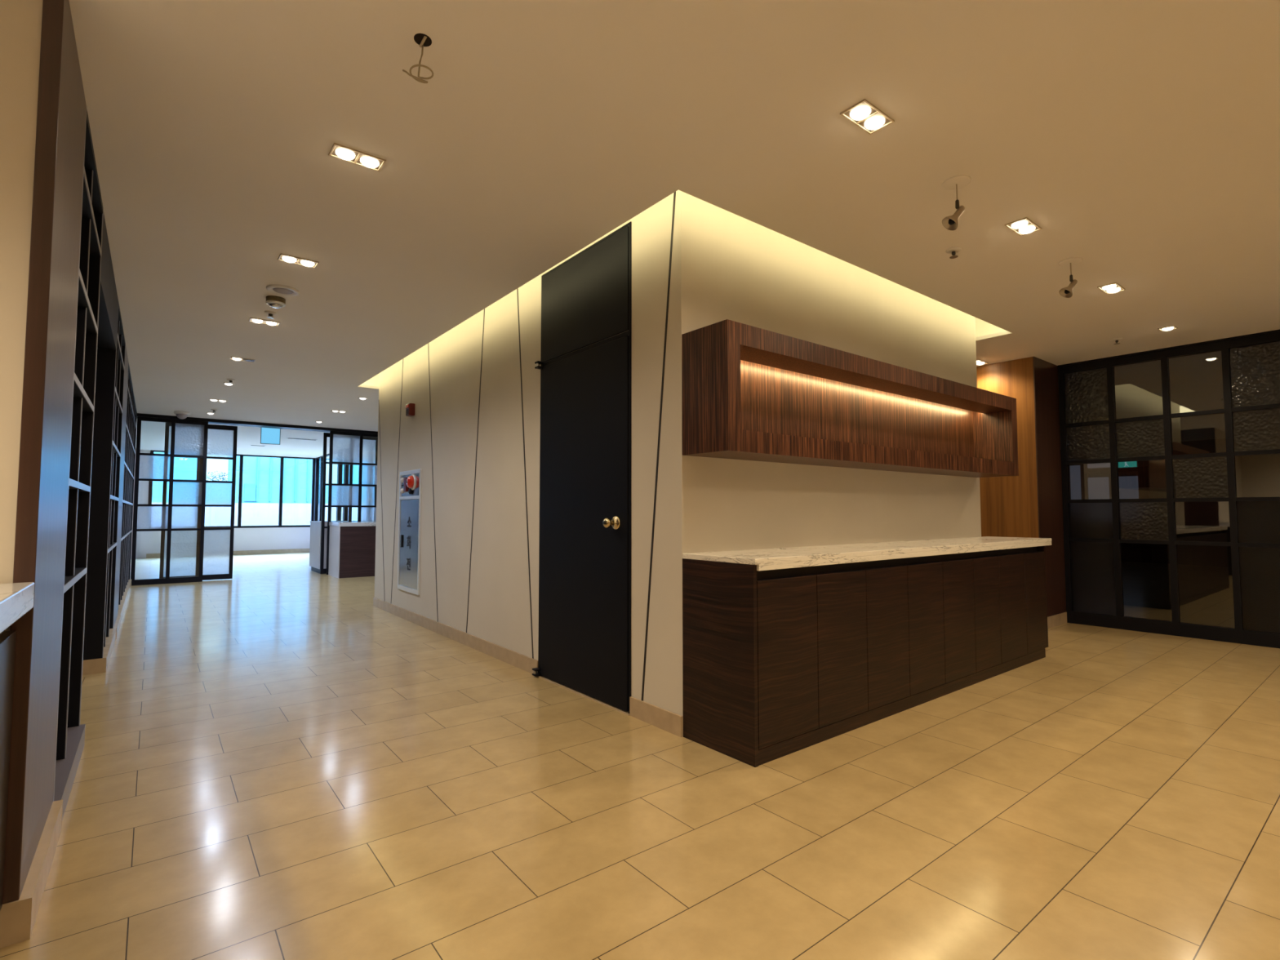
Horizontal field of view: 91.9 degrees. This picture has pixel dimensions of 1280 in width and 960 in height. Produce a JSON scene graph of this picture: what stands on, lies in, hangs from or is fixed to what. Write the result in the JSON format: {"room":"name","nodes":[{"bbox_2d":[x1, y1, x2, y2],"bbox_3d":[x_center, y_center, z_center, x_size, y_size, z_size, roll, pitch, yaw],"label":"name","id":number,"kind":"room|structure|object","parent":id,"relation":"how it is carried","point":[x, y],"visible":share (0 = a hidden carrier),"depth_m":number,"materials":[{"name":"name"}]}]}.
{"room":"lobby","nodes":[
{"label":"lobby","id":0,"kind":"room"},
{"bbox_2d":[0,0,43,631],"bbox_3d":[-2.625,-0.145,0.936,2.417,2.600,0.098,2,-4,-38],"label":"wall","id":1,"kind":"structure","parent":0,"point":[20,20],"depth_m":1.65,"materials":[{"name":"paint"}]},
{"bbox_2d":[0,0,86,948],"bbox_3d":[-1.824,-0.094,1.926,0.067,2.600,0.699,2,-4,-38],"label":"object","id":2,"kind":"structure","parent":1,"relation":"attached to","point":[33,820],"depth_m":1.71,"materials":[{"name":"brown wood"}]},
{"bbox_2d":[130,448,150,559],"bbox_3d":[-13.411,0.507,13.587,4.100,2.600,0.450,2,-4,-38],"label":"wall","id":3,"kind":"structure","parent":0,"point":[143,494],"depth_m":14.83,"materials":[{"name":"white paint"}]},
{"bbox_2d":[146,548,309,558],"bbox_3d":[-10.423,1.878,15.949,3.600,0.105,0.020,2,-4,-38],"label":"baseboard","id":4,"kind":"structure","parent":3,"relation":"attached to","point":[292,550],"depth_m":16.32,"materials":[{"name":"stone"}]},
{"bbox_2d":[146,527,310,553],"bbox_3d":[-10.428,1.591,16.068,3.720,0.690,0.150,2,-4,-38],"label":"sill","id":5,"kind":"structure","parent":3,"relation":"attached to","point":[260,538],"depth_m":16.36,"materials":[{"name":"white paint"}]},
{"bbox_2d":[147,449,315,528],"bbox_3d":[-10.444,0.289,16.058,3.610,1.910,0.070,2,-4,-38],"label":"window","id":6,"kind":"structure","parent":3,"relation":"in","point":[282,458],"depth_m":16.39,"materials":[{"name":"black metal"}]},
{"bbox_2d":[0,552,1279,959],"bbox_3d":[0.294,1.688,10.076,21.400,0.120,22.800,2,-4,-38],"label":"floor","id":7,"kind":"structure","parent":0,"point":[277,762],"depth_m":2.32,"materials":[{"name":"beige tile"}]},
{"bbox_2d":[0,630,16,911],"bbox_3d":[-1.278,0.713,0.604,0.680,0.852,1.985,2,-4,-38],"label":"base cabinet","id":8,"kind":"object","parent":7,"relation":"on","point":[7,638],"visible":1,"depth_m":1.54,"materials":[{"name":"black paint"}]},
{"bbox_2d":[0,582,34,633],"bbox_3d":[-1.266,0.252,0.628,0.719,0.069,2.010,2,-4,-38],"label":"marble","id":9,"kind":"object","parent":8,"relation":"on","point":[16,599],"visible":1,"depth_m":1.44},
{"bbox_2d":[53,106,103,819],"bbox_3d":[-2.463,-0.064,2.510,0.338,2.600,1.000,2,-4,-38],"label":"bookcase","id":10,"kind":"object","parent":7,"relation":"on","point":[70,735],"visible":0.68,"depth_m":2.63,"materials":[{"name":"black wood"}]},
{"bbox_2d":[82,302,125,675],"bbox_3d":[-4.257,0.054,4.792,0.338,2.600,1.410,2,-4,-38],"label":"bookcase","id":11,"kind":"object","parent":7,"relation":"on","point":[100,633],"visible":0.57,"depth_m":4.32,"materials":[{"name":"wood"}]},
{"bbox_2d":[113,346,128,639],"bbox_3d":[-4.962,0.098,5.661,0.384,2.600,0.830,2,-4,-38],"label":"wood panel","id":12,"kind":"object","parent":7,"relation":"on","point":[117,619],"visible":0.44,"depth_m":5.73,"materials":[{"name":"brown wood"}]},
{"bbox_2d":[117,361,137,620],"bbox_3d":[-6.471,0.199,7.607,0.338,2.600,4.100,2,-4,-38],"label":"bookcase","id":13,"kind":"object","parent":7,"relation":"on","point":[125,583],"visible":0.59,"depth_m":7.53,"materials":[{"name":"wood"}]},
{"bbox_2d":[130,416,208,586],"bbox_3d":[-7.311,0.327,9.640,0.885,2.553,0.050,2,-4,-38],"label":"glass wall","id":14,"kind":"structure","parent":7,"relation":"on","point":[188,438],"depth_m":9.63,"materials":[{"name":"clear glass"}]},
{"bbox_2d":[159,422,237,580],"bbox_3d":[-7.081,0.350,9.953,0.950,2.516,0.045,2,-4,-38],"label":"sliding door","id":15,"kind":"structure","parent":14,"relation":"in","point":[218,549],"depth_m":10.01,"materials":[{"name":"clear glass"}]},
{"bbox_2d":[137,413,377,434],"bbox_3d":[-6.134,-0.920,10.706,4.300,0.047,0.280,2,-4,-38],"label":"trim","id":16,"kind":"structure","parent":14,"relation":"attached to","point":[215,421],"depth_m":10.40,"materials":[{"name":"black metal"}]},
{"bbox_2d":[309,520,357,573],"bbox_3d":[-5.590,1.247,11.741,1.070,0.932,0.910,2,-4,-38],"label":"base cabinet","id":17,"kind":"object","parent":7,"relation":"on","point":[315,526],"visible":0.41,"depth_m":11.31,"materials":[{"name":"laminate"}]},
{"bbox_2d":[326,431,377,574],"bbox_3d":[-4.967,0.421,11.465,1.468,2.553,0.050,2,-4,-38],"label":"glass wall","id":18,"kind":"structure","parent":7,"relation":"on","point":[345,447],"depth_m":11.25,"materials":[{"name":"clear glass"}]},
{"bbox_2d":[313,453,349,520],"bbox_3d":[-6.867,0.206,14.451,0.080,1.910,6.900,2,-4,-38],"label":"window","id":19,"kind":"structure","parent":18,"relation":"in","point":[346,467],"depth_m":16.46,"materials":[{"name":"clear glass"}]},
{"bbox_2d":[320,432,377,573],"bbox_3d":[-5.309,0.421,11.342,0.940,2.516,0.045,2,-4,-38],"label":"sliding door","id":20,"kind":"structure","parent":18,"relation":"in","point":[370,444],"depth_m":11.47,"materials":[{"name":"black metal"}]},
{"bbox_2d":[328,525,376,577],"bbox_3d":[-4.734,1.246,11.047,1.340,0.862,0.738,2,-4,-38],"label":"reception desk","id":21,"kind":"object","parent":7,"relation":"on","point":[352,549],"visible":0.62,"depth_m":10.53,"materials":[{"name":"brown wood"}]},
{"bbox_2d":[328,521,376,526],"bbox_3d":[-4.729,0.782,11.074,1.368,0.068,0.760,2,-4,-38],"label":"stone","id":22,"kind":"object","parent":21,"relation":"on","point":[331,523],"visible":0.51,"depth_m":10.58,"materials":[{"name":"grey stone"}]},
{"bbox_2d":[682,546,1048,767],"bbox_3d":[1.676,0.874,3.924,3.357,0.872,0.465,2,-4,-38],"label":"base cabinet","id":23,"kind":"object","parent":7,"relation":"on","point":[779,663],"visible":0.99,"depth_m":3.10,"materials":[{"name":"brown wood"}]},
{"bbox_2d":[682,536,1051,570],"bbox_3d":[1.722,0.439,3.975,3.464,0.054,0.477,2,-4,-38],"label":"countertop","id":24,"kind":"structure","parent":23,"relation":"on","point":[765,559],"depth_m":3.38,"materials":[{"name":"beige stone"}]},
{"bbox_2d":[1057,331,1279,648],"bbox_3d":[5.702,0.046,4.490,0.060,2.585,4.556,2,-4,-38],"label":"glass wall","id":25,"kind":"structure","parent":7,"relation":"on","point":[1095,531],"depth_m":5.61,"materials":[{"name":"black glass"}]},
{"bbox_2d":[1057,329,1279,367],"bbox_3d":[6.125,-1.279,4.043,0.120,0.015,5.881,2,-4,-38],"label":"trim","id":26,"kind":"structure","parent":25,"relation":"attached to","point":[1275,331],"depth_m":5.59,"materials":[{"name":"black metal"}]},
{"bbox_2d":[68,0,1279,458],"bbox_3d":[0.294,-1.109,10.220,21.400,0.280,22.800,2,-4,-38],"label":"ceiling","id":27,"kind":"structure","parent":0,"point":[1141,138],"depth_m":2.63,"materials":[{"name":"paint"}]},
{"bbox_2d":[97,214,118,350],"bbox_3d":[-3.226,-1.130,3.684,0.118,0.350,1.700,2,-4,-38],"label":"trim","id":28,"kind":"structure","parent":27,"relation":"attached to","point":[108,300],"depth_m":3.68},
{"bbox_2d":[173,410,190,418],"bbox_3d":[-6.844,-0.965,9.246,0.190,0.108,0.190,2,-4,-38],"label":"ceiling camera","id":29,"kind":"object","parent":27,"relation":"attached to","point":[180,414],"visible":1,"depth_m":9.19,"materials":[{"name":"white plastic"}]},
{"bbox_2d":[208,398,227,402],"bbox_3d":[-5.643,-1.058,8.280,0.202,0.020,0.104,2,-4,-38],"label":"recessed light","id":30,"kind":"object","parent":27,"relation":"in","point":[213,400],"visible":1,"depth_m":8.27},
{"bbox_2d":[222,382,234,385],"bbox_3d":[-4.796,-1.113,7.215,0.104,0.020,0.104,2,-4,-38],"label":"recessed light","id":31,"kind":"object","parent":27,"relation":"in","point":[224,383],"visible":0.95,"depth_m":7.20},
{"bbox_2d":[226,378,235,383],"bbox_3d":[-4.623,-1.114,6.993,0.080,0.042,0.079,2,-4,-38],"label":"sprinkler","id":32,"kind":"object","parent":27,"relation":"attached to","point":[229,380],"visible":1,"depth_m":6.98,"materials":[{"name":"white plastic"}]},
{"bbox_2d":[229,356,255,362],"bbox_3d":[-3.888,-1.173,6.055,0.202,0.020,0.104,2,-4,-38],"label":"recessed light","id":33,"kind":"object","parent":27,"relation":"in","point":[231,357],"visible":1,"depth_m":6.04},
{"bbox_2d":[248,317,279,325],"bbox_3d":[-2.947,-1.235,4.859,0.202,0.020,0.104,2,-4,-38],"label":"recessed light","id":34,"kind":"object","parent":27,"relation":"in","point":[251,319],"visible":1,"depth_m":4.84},
{"bbox_2d":[258,426,282,444],"bbox_3d":[-6.482,-0.781,10.858,0.360,0.308,0.040,2,-4,-38],"label":"exit sign","id":35,"kind":"object","parent":27,"relation":"hanging from","point":[268,435],"visible":0.77,"depth_m":10.85,"materials":[{"name":"plastic"}]},
{"bbox_2d":[264,311,276,319],"bbox_3d":[-2.768,-1.235,4.639,0.080,0.042,0.079,2,-4,-38],"label":"sprinkler","id":36,"kind":"object","parent":27,"relation":"attached to","point":[270,313],"visible":1,"depth_m":4.63,"materials":[{"name":"white metal"}]},
{"bbox_2d":[265,295,285,308],"bbox_3d":[-2.551,-1.239,4.335,0.122,0.066,0.121,2,-4,-38],"label":"ceiling sensor","id":37,"kind":"object","parent":27,"relation":"attached to","point":[273,301],"visible":1,"depth_m":4.30,"materials":[{"name":"plastic"}]},
{"bbox_2d":[266,284,299,296],"bbox_3d":[-2.403,-1.273,4.167,0.196,0.014,0.196,2,-4,-38],"label":"ceiling speaker","id":38,"kind":"object","parent":27,"relation":"attached to","point":[282,290],"visible":1,"depth_m":4.15,"materials":[{"name":"white plastic"}]},
{"bbox_2d":[272,288,293,294],"bbox_3d":[-2.403,-1.271,4.167,0.122,0.010,0.121,2,-4,-38],"label":"grille","id":39,"kind":"object","parent":38,"relation":"attached to","point":[276,291],"depth_m":4.17,"materials":[{"name":"white metal"}]},
{"bbox_2d":[277,253,319,268],"bbox_3d":[-2.031,-1.295,3.681,0.202,0.020,0.104,2,-4,-38],"label":"recessed light","id":40,"kind":"object","parent":27,"relation":"in","point":[290,259],"visible":1,"depth_m":3.67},
{"bbox_2d":[286,437,317,440],"bbox_3d":[-6.922,-0.838,12.679,0.550,0.008,0.140,2,-4,-38],"label":"ceiling vent","id":41,"kind":"object","parent":27,"relation":"in","point":[286,437],"visible":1,"depth_m":12.62,"materials":[{"name":"white plastic"}]},
{"bbox_2d":[330,409,346,413],"bbox_3d":[-4.469,-1.012,9.184,0.202,0.020,0.104,2,-4,-38],"label":"recessed light","id":42,"kind":"object","parent":27,"relation":"in","point":[334,411],"visible":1,"depth_m":9.16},
{"bbox_2d":[328,142,386,171],"bbox_3d":[-1.189,-1.351,2.607,0.202,0.020,0.104,2,-4,-38],"label":"recessed light","id":43,"kind":"object","parent":27,"relation":"in","point":[338,151],"visible":1,"depth_m":2.60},
{"bbox_2d":[402,33,433,83],"bbox_3d":[-0.699,-1.342,1.968,0.086,0.110,0.084,2,-4,-38],"label":"hanging wire","id":44,"kind":"object","parent":27,"relation":"attached to","point":[423,40],"depth_m":1.97,"materials":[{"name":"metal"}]},
{"bbox_2d":[840,98,894,134],"bbox_3d":[0.861,-1.364,2.341,0.202,0.020,0.104,2,-4,-38],"label":"recessed light","id":45,"kind":"object","parent":27,"relation":"in","point":[864,114],"visible":1,"depth_m":2.33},
{"bbox_2d":[946,247,961,258],"bbox_3d":[1.790,-1.292,3.532,0.080,0.042,0.079,2,-4,-38],"label":"sprinkler","id":46,"kind":"object","parent":27,"relation":"attached to","point":[953,251],"visible":1,"depth_m":3.52,"materials":[{"name":"white metal"}]},
{"bbox_2d":[942,175,971,230],"bbox_3d":[1.435,-1.242,2.802,0.120,0.217,0.120,2,-4,-38],"label":"spotlight","id":47,"kind":"object","parent":27,"relation":"hanging from","point":[951,222],"visible":1,"depth_m":2.80,"materials":[{"name":"paint"}]},
{"bbox_2d":[976,360,988,364],"bbox_3d":[3.377,-1.167,6.179,0.202,0.020,0.104,2,-4,-38],"label":"recessed light","id":48,"kind":"object","parent":27,"relation":"in","point":[978,362],"visible":0.7,"depth_m":6.17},
{"bbox_2d":[1004,217,1041,235],"bbox_3d":[2.007,-1.318,3.240,0.202,0.020,0.104,2,-4,-38],"label":"recessed light","id":49,"kind":"object","parent":27,"relation":"in","point":[1024,226],"visible":1,"depth_m":3.23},
{"bbox_2d":[1058,257,1083,297],"bbox_3d":[2.571,-1.196,3.690,0.120,0.217,0.120,2,-4,-38],"label":"spotlight","id":50,"kind":"object","parent":27,"relation":"hanging from","point":[1067,292],"visible":1,"depth_m":3.68,"materials":[{"name":"paint"}]},
{"bbox_2d":[1097,282,1125,293],"bbox_3d":[3.148,-1.272,4.133,0.202,0.020,0.104,2,-4,-38],"label":"recessed light","id":51,"kind":"object","parent":27,"relation":"in","point":[1114,287],"visible":1,"depth_m":4.11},
{"bbox_2d":[1111,337,1122,344],"bbox_3d":[4.125,-1.198,5.354,0.080,0.042,0.079,2,-4,-38],"label":"sprinkler","id":52,"kind":"object","parent":27,"relation":"attached to","point":[1116,340],"visible":1,"depth_m":5.34,"materials":[{"name":"white metal"}]},
{"bbox_2d":[1158,325,1177,331],"bbox_3d":[4.293,-1.226,5.033,0.104,0.020,0.104,2,-4,-38],"label":"recessed light","id":53,"kind":"object","parent":27,"relation":"in","point":[1166,328],"visible":1,"depth_m":5.01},
{"bbox_2d":[374,190,981,737],"bbox_3d":[-0.146,0.001,6.287,3.354,2.860,5.424,2,-4,-38],"label":"wall","id":54,"kind":"structure","parent":0,"point":[473,432],"depth_m":4.21,"materials":[{"name":"beige paint"}]},
{"bbox_2d":[397,468,422,595],"bbox_3d":[-2.398,0.522,6.356,0.072,1.245,0.660,2,-4,-38],"label":"cabinet","id":55,"kind":"object","parent":54,"relation":"attached to","point":[411,481],"visible":1,"depth_m":6.33,"materials":[{"name":"metal"}]},
{"bbox_2d":[406,475,413,488],"bbox_3d":[-2.348,0.020,6.308,0.048,0.132,0.132,2,-4,-38],"label":"lamp","id":56,"kind":"object","parent":55,"relation":"attached to","point":[410,481],"depth_m":6.27,"materials":[{"name":"red plastic"}]},
{"bbox_2d":[405,403,414,416],"bbox_3d":[-2.377,-0.725,6.396,0.068,0.124,0.115,2,-4,-38],"label":"fire alarm","id":57,"kind":"object","parent":54,"relation":"attached to","point":[410,407],"visible":1,"depth_m":6.36,"materials":[{"name":"red plastic"}]},
{"bbox_2d":[373,597,682,737],"bbox_3d":[-1.469,1.325,5.178,0.012,0.100,5.424,2,-4,-38],"label":"baseboard","id":58,"kind":"structure","parent":54,"relation":"attached to","point":[668,721],"depth_m":4.56,"materials":[{"name":"stone"}]},
{"bbox_2d":[532,221,631,715],"bbox_3d":[-0.399,-0.073,3.832,0.118,2.755,1.037,2,-4,-38],"label":"door","id":59,"kind":"structure","parent":54,"relation":"in","point":[584,645],"depth_m":3.77,"materials":[{"name":"black paint"},{"name":"brass"}]},
{"bbox_2d":[681,319,1018,477],"bbox_3d":[1.607,-0.387,4.029,3.296,0.618,0.317,2,-4,-38],"label":"wall shelf","id":60,"kind":"object","parent":54,"relation":"attached to","point":[749,393],"visible":1,"depth_m":3.65,"materials":[{"name":"brown wood"}]},
{"bbox_2d":[976,356,1066,628],"bbox_3d":[3.624,0.146,6.586,0.623,2.600,1.319,2,-4,-38],"label":"wood column","id":61,"kind":"structure","parent":0,"point":[1029,504],"depth_m":6.06,"materials":[{"name":"brown wood"}]},
{"bbox_2d":[1060,438,1279,567],"bbox_3d":[10.878,0.523,13.907,0.100,2.600,15.650,2,-4,-38],"label":"wall","id":62,"kind":"structure","parent":0,"point":[1256,475],"depth_m":12.81,"materials":[{"name":"paint"}]},
{"bbox_2d":[1070,462,1152,563],"bbox_3d":[10.651,0.721,14.049,0.070,2.220,1.470,2,-4,-38],"label":"door","id":63,"kind":"structure","parent":62,"relation":"in","point":[1130,486],"depth_m":14.04,"materials":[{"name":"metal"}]},
{"bbox_2d":[1070,465,1081,499],"bbox_3d":[10.267,0.208,14.581,0.030,1.100,0.200,2,-4,-38],"label":"window pane","id":64,"kind":"object","parent":63,"relation":"attached to","point":[1075,474],"depth_m":14.58,"materials":[{"name":"grey glass"}]},
{"bbox_2d":[1118,461,1137,467],"bbox_3d":[10.863,-0.348,13.800,0.072,0.150,0.370,2,-4,-38],"label":"exit sign","id":65,"kind":"object","parent":62,"relation":"attached to","point":[1129,464],"visible":0.75,"depth_m":13.75,"materials":[{"name":"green plastic"}]},
{"label":"outside","id":66,"kind":"structure","parent":0,"visible":0},
{"bbox_3d":[-19.713,3.780,41.152,60.000,0.100,50.700,2,-4,-38],"label":"ground","id":67,"kind":"structure","parent":66,"visible":0},
{"bbox_2d":[205,471,227,480],"bbox_3d":[-21.489,1.366,31.398,1.950,3.726,1.709,2,-4,-38],"label":"tree","id":68,"kind":"object","parent":67,"relation":"on","point":[213,476],"visible":0.32,"depth_m":31.18,"materials":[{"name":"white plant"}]},
{"bbox_2d":[151,502,357,526],"bbox_3d":[-9.271,1.773,21.456,36.000,1.880,0.300,2,-4,-38],"label":"wall","id":69,"kind":"structure","parent":67,"relation":"on","point":[252,513],"depth_m":19.37,"materials":[{"name":"white paint"}]},
{"bbox_2d":[151,452,359,503],"bbox_3d":[-12.821,0.315,24.437,38.000,5.100,0.350,2,-4,-38],"label":"neighbouring building","id":70,"kind":"structure","parent":67,"relation":"on","point":[260,475],"depth_m":23.33,"materials":[{"name":"teal glass"}]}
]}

